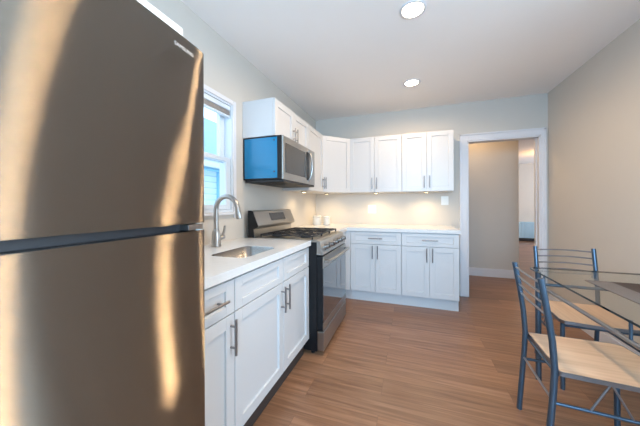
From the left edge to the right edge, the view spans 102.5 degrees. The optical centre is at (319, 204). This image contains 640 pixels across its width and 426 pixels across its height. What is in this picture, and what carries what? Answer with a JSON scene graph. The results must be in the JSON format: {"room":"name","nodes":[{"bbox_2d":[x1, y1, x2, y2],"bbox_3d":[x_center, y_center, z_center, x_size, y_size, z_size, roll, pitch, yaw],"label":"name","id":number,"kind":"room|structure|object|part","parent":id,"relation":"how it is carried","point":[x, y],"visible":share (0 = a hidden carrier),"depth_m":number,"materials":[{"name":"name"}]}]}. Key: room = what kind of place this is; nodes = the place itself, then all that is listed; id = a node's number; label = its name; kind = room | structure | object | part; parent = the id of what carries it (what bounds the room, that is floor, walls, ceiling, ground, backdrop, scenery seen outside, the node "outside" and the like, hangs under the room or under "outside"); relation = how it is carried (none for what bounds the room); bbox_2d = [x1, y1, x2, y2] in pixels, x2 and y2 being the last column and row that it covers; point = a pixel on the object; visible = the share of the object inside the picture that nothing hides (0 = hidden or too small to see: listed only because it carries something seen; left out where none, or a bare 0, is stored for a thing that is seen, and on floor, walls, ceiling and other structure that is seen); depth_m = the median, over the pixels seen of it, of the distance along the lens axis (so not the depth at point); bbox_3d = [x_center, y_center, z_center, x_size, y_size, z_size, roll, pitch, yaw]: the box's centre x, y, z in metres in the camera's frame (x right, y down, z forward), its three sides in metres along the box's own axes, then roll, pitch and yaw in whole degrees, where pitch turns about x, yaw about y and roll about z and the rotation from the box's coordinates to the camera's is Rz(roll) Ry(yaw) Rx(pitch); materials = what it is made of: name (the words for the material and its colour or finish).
{"room":"kitchen","nodes":[
{"label":"kitchen","id":0,"kind":"room"},
{"bbox_2d":[146,0,315,244],"bbox_3d":[-0.986,-0.057,1.623,0.140,2.534,5.480,0,0,19],"label":"wall","id":1,"kind":"structure","parent":0,"point":[228,72],"depth_m":2.22,"materials":[{"name":"paint"}]},
{"bbox_2d":[204,84,236,217],"bbox_3d":[-0.898,-0.378,1.795,0.155,0.975,0.887,0,0,19],"label":"window","id":2,"kind":"structure","parent":1,"relation":"in","point":[226,127],"depth_m":2.12,"materials":[{"name":"white paint"}]},
{"bbox_3d":[-0.941,-0.581,1.811,0.035,0.467,0.743,0,0,19],"label":"sash","id":3,"kind":"part","parent":2,"relation":"part of","materials":[{"name":"white plastic"}]},
{"bbox_2d":[204,93,229,117],"bbox_3d":[-0.880,-0.766,1.789,0.036,0.092,0.737,0,0,19],"label":"window blind","id":4,"kind":"object","parent":2,"relation":"attached to","point":[210,103],"visible":0.39,"depth_m":1.98,"materials":[{"name":"white plastic"}]},
{"bbox_3d":[-0.881,-0.728,1.790,0.030,0.015,0.725,0,0,19],"label":"rail","id":5,"kind":"part","parent":4,"relation":"part of","materials":[{"name":"white plastic"}]},
{"bbox_3d":[-0.883,-0.173,1.791,0.035,0.424,0.743,0,0,19],"label":"sash","id":6,"kind":"part","parent":2,"relation":"part of","materials":[{"name":"white plastic"}]},
{"bbox_3d":[-0.839,0.071,1.776,0.035,0.020,0.885,0,0,19],"label":"sill","id":7,"kind":"part","parent":2,"relation":"part of","materials":[{"name":"white paint"}]},
{"bbox_2d":[242,97,307,147],"bbox_3d":[-0.391,-0.749,2.569,0.358,0.319,0.757,0,0,19],"label":"upper cabinet","id":8,"kind":"object","parent":1,"relation":"attached to","point":[267,116],"visible":0.88,"depth_m":2.25,"materials":[{"name":"paint"}]},
{"bbox_2d":[243,135,314,187],"bbox_3d":[-0.345,-0.389,2.551,0.447,0.394,0.759,0,0,19],"label":"microwave","id":9,"kind":"object","parent":8,"relation":"attached to","point":[280,161],"visible":1,"depth_m":2.24,"materials":[{"name":"silver metal"}]},
{"bbox_3d":[-0.191,-0.400,2.500,0.015,0.370,0.753,0,0,19],"label":"door","id":10,"kind":"part","parent":9,"relation":"part of","materials":[{"name":"metal"}]},
{"bbox_3d":[-0.099,-0.402,2.671,0.060,0.331,0.022,0,0,19],"label":"door handle","id":11,"kind":"part","parent":9,"relation":"part of","materials":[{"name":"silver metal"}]},
{"bbox_3d":[-0.327,-0.749,2.348,0.020,0.315,0.374,0,0,19],"label":"door","id":12,"kind":"part","parent":8,"relation":"part of","materials":[{"name":"paint"}]},
{"bbox_3d":[-0.203,-0.750,2.703,0.020,0.315,0.374,0,0,19],"label":"door","id":13,"kind":"part","parent":8,"relation":"part of","materials":[{"name":"paint"}]},
{"bbox_2d":[283,124,324,192],"bbox_3d":[-0.179,-0.537,3.172,0.358,0.744,0.517,0,0,19],"label":"upper cabinet","id":14,"kind":"object","parent":1,"relation":"attached to","point":[315,139],"visible":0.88,"depth_m":3.16,"materials":[{"name":"paint"}]},
{"bbox_3d":[-0.053,-0.538,3.128,0.020,0.740,0.511,0,0,19],"label":"door","id":15,"kind":"part","parent":14,"relation":"part of","materials":[{"name":"paint"}]},
{"bbox_2d":[306,136,353,193],"bbox_3d":[0.128,-0.538,3.656,0.617,0.744,0.620,0,0,19],"label":"upper cabinet","id":16,"kind":"object","parent":1,"relation":"attached to","point":[336,150],"visible":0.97,"depth_m":3.46,"materials":[{"name":"paint"}]},
{"bbox_3d":[0.222,-0.539,3.462,0.423,0.740,0.020,0,0,-26],"label":"door","id":17,"kind":"part","parent":16,"relation":"part of","materials":[{"name":"paint"}]},
{"bbox_2d":[181,0,639,163],"bbox_3d":[3.620,-1.392,3.749,7.440,0.100,12.540,0,0,19],"label":"ceiling","id":18,"kind":"structure","parent":0,"point":[333,59],"depth_m":2.13,"materials":[{"name":"paint"}]},
{"bbox_2d":[403,79,419,86],"bbox_3d":[0.999,-1.327,2.798,0.176,0.008,0.176,0,0,19],"label":"recessed light","id":19,"kind":"object","parent":18,"relation":"in","point":[411,82],"visible":1,"depth_m":2.79,"materials":[{"name":"white paint"}]},
{"bbox_2d":[399,0,426,18],"bbox_3d":[0.631,-1.325,1.748,0.176,0.008,0.176,0,0,19],"label":"recessed light","id":20,"kind":"object","parent":18,"relation":"in","point":[412,9],"visible":1,"depth_m":1.74,"materials":[{"name":"white paint"}]},
{"bbox_2d":[316,93,548,295],"bbox_3d":[1.421,-0.066,3.596,3.100,2.534,0.115,0,0,19],"label":"wall","id":21,"kind":"structure","parent":0,"point":[529,111],"depth_m":3.54,"materials":[{"name":"paint"}]},
{"bbox_2d":[368,205,375,212],"bbox_3d":[0.761,0.063,3.762,0.115,0.118,0.009,0,0,19],"label":"power outlet","id":22,"kind":"object","parent":21,"relation":"attached to","point":[371,208],"visible":1,"depth_m":3.76,"materials":[{"name":"white plastic"}]},
{"bbox_2d":[350,134,402,193],"bbox_3d":[0.779,-0.541,3.567,0.687,0.744,0.358,0,0,19],"label":"upper cabinet","id":23,"kind":"object","parent":21,"relation":"attached to","point":[375,162],"visible":1,"depth_m":3.42,"materials":[{"name":"paint"}]},
{"bbox_3d":[0.571,-0.540,3.498,0.334,0.740,0.020,0,0,19],"label":"door","id":24,"kind":"part","parent":23,"relation":"part of","materials":[{"name":"paint"}]},
{"bbox_3d":[0.894,-0.541,3.385,0.344,0.740,0.020,0,0,19],"label":"door","id":25,"kind":"part","parent":23,"relation":"part of","materials":[{"name":"paint"}]},
{"bbox_2d":[402,130,453,192],"bbox_3d":[1.389,-0.543,3.353,0.603,0.744,0.358,0,0,19],"label":"upper cabinet","id":26,"kind":"object","parent":21,"relation":"attached to","point":[427,157],"visible":1,"depth_m":3.21,"materials":[{"name":"paint"}]},
{"bbox_3d":[1.201,-0.542,3.278,0.292,0.740,0.020,0,0,19],"label":"door","id":27,"kind":"part","parent":26,"relation":"part of","materials":[{"name":"paint"}]},
{"bbox_3d":[1.485,-0.543,3.179,0.302,0.740,0.020,0,0,19],"label":"door","id":28,"kind":"part","parent":26,"relation":"part of","materials":[{"name":"paint"}]},
{"bbox_2d":[441,196,448,204],"bbox_3d":[1.672,-0.056,3.442,0.090,0.118,0.010,0,0,19],"label":"light switch","id":29,"kind":"object","parent":21,"relation":"attached to","point":[444,199],"visible":1,"depth_m":3.44,"materials":[{"name":"white plastic"}]},
{"bbox_2d":[459,127,546,296],"bbox_3d":[2.291,0.137,3.280,0.922,2.120,0.147,0,0,19],"label":"trim","id":30,"kind":"structure","parent":21,"relation":"attached to","point":[538,134],"depth_m":3.21,"materials":[{"name":"white paint"}]},
{"bbox_2d":[253,241,639,425],"bbox_3d":[3.630,1.242,3.749,7.440,0.100,12.540,0,0,19],"label":"floor","id":31,"kind":"structure","parent":0,"point":[384,364],"depth_m":1.83,"materials":[{"name":"brown wood"}]},
{"bbox_2d":[0,0,204,425],"bbox_3d":[-0.837,0.355,0.553,0.785,1.708,0.767,0,0,19],"label":"refrigerator","id":32,"kind":"object","parent":31,"relation":"on","point":[102,300],"visible":1,"depth_m":0.51,"materials":[{"name":"grey metal"}]},
{"bbox_3d":[-0.521,-0.205,0.442,0.110,0.518,0.767,0,0,19],"label":"freezer door","id":33,"kind":"part","parent":32,"relation":"part of","materials":[{"name":"silver metal"}]},
{"bbox_3d":[-0.518,0.612,0.442,0.110,1.072,0.767,0,0,19],"label":"fridge door","id":34,"kind":"part","parent":32,"relation":"part of","materials":[{"name":"silver metal"}]},
{"bbox_2d":[204,279,237,425],"bbox_3d":[-0.728,0.769,1.126,0.662,0.879,0.338,0,0,19],"label":"base cabinet","id":35,"kind":"object","parent":31,"relation":"on","point":[219,298],"visible":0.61,"depth_m":1.11,"materials":[{"name":"paint"}]},
{"bbox_3d":[-0.434,0.418,1.022,0.036,0.012,0.190,0,0,19],"label":"handle","id":36,"kind":"part","parent":35,"relation":"part of","materials":[{"name":"silver metal"}]},
{"bbox_3d":[-0.460,0.418,1.032,0.020,0.150,0.334,0,0,19],"label":"drawer","id":37,"kind":"part","parent":35,"relation":"part of","materials":[{"name":"paint"}]},
{"bbox_3d":[-0.459,0.786,1.032,0.020,0.576,0.334,0,0,19],"label":"door","id":38,"kind":"part","parent":35,"relation":"part of","materials":[{"name":"paint"}]},
{"bbox_3d":[-0.387,0.596,1.155,0.036,0.160,0.012,0,0,19],"label":"handle","id":39,"kind":"part","parent":35,"relation":"part of","materials":[{"name":"silver metal"}]},
{"bbox_2d":[232,247,308,425],"bbox_3d":[-0.519,0.769,1.724,0.662,0.879,0.924,0,0,19],"label":"base cabinet","id":40,"kind":"object","parent":31,"relation":"on","point":[271,300],"visible":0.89,"depth_m":1.49,"materials":[{"name":"paint"}]},
{"bbox_2d":[204,238,310,289],"bbox_3d":[-0.587,0.308,1.564,0.646,0.040,1.271,0,0,19],"label":"countertop","id":41,"kind":"structure","parent":40,"relation":"on","point":[217,269],"depth_m":1.43,"materials":[{"name":"white stone"}]},
{"bbox_2d":[211,194,242,246],"bbox_3d":[-0.631,0.107,1.777,0.246,0.362,0.112,0,0,19],"label":"kitchen faucet","id":42,"kind":"object","parent":41,"relation":"on","point":[217,236],"visible":1,"depth_m":1.76,"materials":[{"name":"silver metal"}]},
{"bbox_3d":[-0.702,0.201,1.831,0.042,0.106,0.056,0,0,19],"label":"lever","id":43,"kind":"part","parent":42,"relation":"part of","materials":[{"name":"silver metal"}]},
{"bbox_3d":[-0.638,0.058,1.756,0.211,0.262,0.033,0,0,19],"label":"spout","id":44,"kind":"part","parent":42,"relation":"part of","materials":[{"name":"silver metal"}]},
{"bbox_2d":[212,246,273,257],"bbox_3d":[-0.465,0.391,1.599,0.245,0.204,0.376,0,0,19],"label":"sink","id":45,"kind":"object","parent":41,"relation":"in","point":[246,251],"visible":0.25,"depth_m":1.76,"materials":[{"name":"metal"}]},
{"bbox_3d":[-0.324,0.417,1.421,0.020,0.150,0.479,0,0,19],"label":"false drawer","id":46,"kind":"part","parent":40,"relation":"part of","materials":[{"name":"paint"}]},
{"bbox_3d":[-0.323,0.785,1.421,0.020,0.576,0.479,0,0,19],"label":"door","id":47,"kind":"part","parent":40,"relation":"part of","materials":[{"name":"paint"}]},
{"bbox_3d":[-0.226,0.595,1.613,0.036,0.160,0.012,0,0,19],"label":"handle","id":48,"kind":"part","parent":40,"relation":"part of","materials":[{"name":"silver metal"}]},
{"bbox_3d":[-0.206,0.595,1.670,0.036,0.160,0.012,0,0,19],"label":"handle","id":49,"kind":"part","parent":40,"relation":"part of","materials":[{"name":"silver metal"}]},
{"bbox_3d":[-0.171,0.417,1.858,0.020,0.150,0.435,0,0,19],"label":"false drawer","id":50,"kind":"part","parent":40,"relation":"part of","materials":[{"name":"paint"}]},
{"bbox_3d":[-0.170,0.785,1.858,0.020,0.576,0.435,0,0,19],"label":"door","id":51,"kind":"part","parent":40,"relation":"part of","materials":[{"name":"paint"}]},
{"bbox_2d":[248,209,348,352],"bbox_3d":[-0.150,0.628,2.489,0.758,1.158,0.752,0,0,19],"label":"gas range","id":52,"kind":"object","parent":31,"relation":"on","point":[327,250],"visible":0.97,"depth_m":2.24,"materials":[{"name":"silver metal"}]},
{"bbox_2d":[257,231,340,241],"bbox_3d":[-0.166,0.293,2.494,0.577,0.016,0.752,0,0,19],"label":"cooktop","id":53,"kind":"object","parent":52,"relation":"in","point":[331,235],"depth_m":2.28,"materials":[{"name":"metal"}]},
{"bbox_3d":[0.122,0.706,2.393,0.047,0.590,0.746,0,0,19],"label":"oven door","id":54,"kind":"part","parent":52,"relation":"part of","materials":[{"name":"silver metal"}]},
{"bbox_3d":[0.123,0.343,2.393,0.052,0.114,0.752,0,0,19],"label":"control panel","id":55,"kind":"part","parent":52,"relation":"part of","materials":[{"name":"metal"}]},
{"bbox_3d":[0.127,1.086,2.392,0.055,0.150,0.746,0,0,19],"label":"storage drawer","id":56,"kind":"part","parent":52,"relation":"part of","materials":[{"name":"metal"}]},
{"bbox_3d":[0.147,0.458,2.385,0.006,0.093,0.746,0,0,19],"label":"trim","id":57,"kind":"part","parent":52,"relation":"part of","materials":[{"name":"metal"}]},
{"bbox_3d":[0.149,0.969,2.385,0.006,0.061,0.746,0,0,19],"label":"trim","id":58,"kind":"part","parent":52,"relation":"part of","materials":[{"name":"metal"}]},
{"bbox_3d":[0.178,0.454,2.373,0.060,0.027,0.684,0,0,19],"label":"oven handle","id":59,"kind":"part","parent":52,"relation":"part of","materials":[{"name":"metal"}]},
{"bbox_2d":[343,231,351,298],"bbox_3d":[0.081,0.766,3.406,0.682,0.879,1.124,0,0,19],"label":"base cabinet","id":60,"kind":"object","parent":31,"relation":"on","point":[347,234],"visible":0.1,"depth_m":3.25,"materials":[{"name":"paint"}]},
{"bbox_2d":[283,223,461,233],"bbox_3d":[0.665,0.303,3.202,1.928,0.040,1.126,0,0,19],"label":"countertop","id":61,"kind":"structure","parent":60,"relation":"on","point":[339,227],"depth_m":3.18,"materials":[{"name":"white stone"}]},
{"bbox_2d":[313,215,320,224],"bbox_3d":[-0.042,0.216,3.651,0.122,0.140,0.122,0,0,19],"label":"canister","id":62,"kind":"object","parent":61,"relation":"on","point":[316,219],"visible":0.98,"depth_m":3.60,"materials":[{"name":"white ceramic"}]},
{"bbox_2d":[323,216,329,224],"bbox_3d":[0.095,0.221,3.634,0.102,0.128,0.102,0,0,19],"label":"canister","id":63,"kind":"object","parent":61,"relation":"on","point":[326,219],"visible":0.96,"depth_m":3.59,"materials":[{"name":"white ceramic"}]},
{"bbox_2d":[351,231,401,304],"bbox_3d":[0.769,0.764,3.410,0.613,0.879,0.662,0,0,19],"label":"base cabinet","id":64,"kind":"object","parent":31,"relation":"on","point":[376,257],"visible":0.99,"depth_m":3.13,"materials":[{"name":"paint"}]},
{"bbox_3d":[0.531,0.777,3.191,0.302,0.580,0.020,0,0,19],"label":"door","id":65,"kind":"part","parent":64,"relation":"part of","materials":[{"name":"paint"}]},
{"bbox_3d":[0.674,0.408,3.141,0.608,0.148,0.020,0,0,19],"label":"drawer","id":66,"kind":"part","parent":64,"relation":"part of","materials":[{"name":"paint"}]},
{"bbox_3d":[0.819,0.776,3.090,0.302,0.580,0.020,0,0,19],"label":"door","id":67,"kind":"part","parent":64,"relation":"part of","materials":[{"name":"paint"}]},
{"bbox_2d":[402,232,458,310],"bbox_3d":[1.347,0.761,3.208,0.608,0.879,0.662,0,0,19],"label":"base cabinet","id":68,"kind":"object","parent":31,"relation":"on","point":[430,261],"visible":0.99,"depth_m":2.93,"materials":[{"name":"paint"}]},
{"bbox_3d":[1.110,0.775,2.989,0.300,0.580,0.020,0,0,19],"label":"door","id":69,"kind":"part","parent":68,"relation":"part of","materials":[{"name":"paint"}]},
{"bbox_3d":[1.251,0.405,2.939,0.603,0.148,0.020,0,0,19],"label":"drawer","id":70,"kind":"part","parent":68,"relation":"part of","materials":[{"name":"paint"}]},
{"bbox_3d":[1.396,0.774,2.889,0.300,0.580,0.020,0,0,19],"label":"door","id":71,"kind":"part","parent":68,"relation":"part of","materials":[{"name":"paint"}]},
{"bbox_2d":[519,222,533,240],"bbox_3d":[6.655,0.861,8.400,1.240,0.600,0.140,0,0,19],"label":"radiator","id":72,"kind":"object","parent":31,"relation":"on","point":[526,229],"visible":0.34,"depth_m":8.32,"materials":[{"name":"metal"}]},
{"bbox_2d":[512,262,639,425],"bbox_3d":[1.314,0.769,1.267,0.510,0.865,0.421,0,0,22],"label":"dining chair","id":73,"kind":"object","parent":31,"relation":"on","point":[615,366],"visible":1,"depth_m":1.22,"materials":[{"name":"brown wood"}]},
{"bbox_3d":[1.180,0.770,1.515,0.076,0.865,0.026,0,0,22],"label":"post","id":74,"kind":"part","parent":73,"relation":"part of","materials":[{"name":"metal"}]},
{"bbox_3d":[1.145,0.775,1.334,0.011,0.012,0.362,0,0,22],"label":"rail","id":75,"kind":"part","parent":73,"relation":"part of","materials":[{"name":"blue metal"}]},
{"bbox_3d":[1.046,0.771,1.179,0.076,0.865,0.026,0,0,22],"label":"post","id":76,"kind":"part","parent":73,"relation":"part of","materials":[{"name":"metal"}]},
{"bbox_3d":[1.349,0.757,1.253,0.424,0.016,0.412,0,0,22],"label":"seat","id":77,"kind":"part","parent":73,"relation":"part of","materials":[{"name":"brown wood"}]},
{"bbox_3d":[1.583,0.986,1.370,0.029,0.428,0.026,0,0,22],"label":"leg","id":78,"kind":"part","parent":73,"relation":"part of","materials":[{"name":"blue metal"}]},
{"bbox_2d":[530,267,639,380],"bbox_3d":[1.654,0.825,1.164,0.730,0.750,1.235,0,0,19],"label":"glass table","id":79,"kind":"object","parent":31,"relation":"on","point":[538,323],"visible":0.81,"depth_m":1.65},
{"bbox_3d":[1.501,0.830,1.766,0.033,0.740,0.033,0,0,19],"label":"leg","id":80,"kind":"part","parent":79,"relation":"part of","materials":[{"name":"grey metal"}]},
{"bbox_3d":[1.815,0.544,1.655,0.634,0.020,0.020,0,0,19],"label":"rail","id":81,"kind":"part","parent":79,"relation":"part of","materials":[{"name":"metal"}]},
{"bbox_3d":[1.332,0.546,1.287,0.020,0.020,0.981,0,0,19],"label":"rail","id":82,"kind":"part","parent":79,"relation":"part of","materials":[{"name":"metal"}]},
{"bbox_2d":[585,280,639,303],"bbox_3d":[1.642,0.448,1.051,0.445,0.003,0.855,0,0,19],"label":"table runner","id":83,"kind":"object","parent":79,"relation":"on","point":[630,291],"visible":1,"depth_m":1.37,"materials":[{"name":"grey fabric"}]},
{"bbox_3d":[1.636,0.448,1.053,0.198,0.003,0.855,0,0,19],"label":"panel","id":84,"kind":"part","parent":83,"relation":"part of","materials":[{"name":"grey fabric"}]},
{"bbox_2d":[533,246,639,389],"bbox_3d":[1.840,0.767,1.804,0.421,0.865,0.510,0,0,21],"label":"dining chair","id":85,"kind":"object","parent":31,"relation":"on","point":[564,313],"visible":0.73,"depth_m":1.76,"materials":[{"name":"brown wood"}]},
{"bbox_3d":[1.747,0.768,2.071,0.026,0.865,0.076,0,0,21],"label":"post","id":86,"kind":"part","parent":85,"relation":"part of","materials":[{"name":"metal"}]},
{"bbox_3d":[1.583,0.986,1.677,0.026,0.428,0.029,0,0,21],"label":"leg","id":87,"kind":"part","parent":85,"relation":"part of","materials":[{"name":"blue metal"}]},
{"bbox_3d":[1.826,0.755,1.769,0.412,0.016,0.424,0,0,21],"label":"seat","id":88,"kind":"part","parent":85,"relation":"part of","materials":[{"name":"brown wood"}]},
{"bbox_3d":[2.086,0.767,1.943,0.026,0.865,0.076,0,0,21],"label":"post","id":89,"kind":"part","parent":85,"relation":"part of","materials":[{"name":"metal"}]},
{"bbox_3d":[1.765,0.785,1.608,0.388,0.014,0.013,0,0,21],"label":"rail","id":90,"kind":"part","parent":85,"relation":"part of","materials":[{"name":"metal"}]},
{"bbox_2d":[469,140,518,269],"bbox_3d":[2.349,-0.070,4.503,1.852,2.534,0.120,0,0,19],"label":"wall","id":91,"kind":"structure","parent":0,"point":[493,166],"depth_m":4.25,"materials":[{"name":"paint"}]},
{"bbox_2d":[469,267,514,278],"bbox_3d":[2.336,1.130,4.438,1.842,0.135,0.016,0,0,19],"label":"baseboard","id":92,"kind":"structure","parent":91,"relation":"attached to","point":[500,273],"depth_m":4.25,"materials":[{"name":"white paint"}]},
{"bbox_2d":[519,163,533,221],"bbox_3d":[5.946,-0.084,8.806,6.200,2.534,0.140,0,0,19],"label":"wall","id":93,"kind":"structure","parent":0,"point":[526,171],"depth_m":8.44,"materials":[{"name":"paint"}]},
{"bbox_2d":[548,19,639,343],"bbox_3d":[1.917,-0.068,0.533,0.140,2.534,5.340,0,0,19],"label":"wall","id":94,"kind":"structure","parent":0,"point":[594,112],"depth_m":2.25,"materials":[{"name":"paint"}]},
{"bbox_2d":[548,294,639,355],"bbox_3d":[1.867,1.131,0.616,0.016,0.135,5.180,0,0,19],"label":"baseboard","id":95,"kind":"structure","parent":94,"relation":"attached to","point":[603,336],"depth_m":2.15,"materials":[{"name":"white paint"}]},
{"label":"outside","id":96,"kind":"structure","parent":0,"visible":0},
{"bbox_2d":[204,118,219,204],"bbox_3d":[-4.216,-0.628,6.038,5.250,5.700,9.400,0,0,19],"label":"house","id":97,"kind":"structure","parent":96,"point":[211,169],"depth_m":5.04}
]}

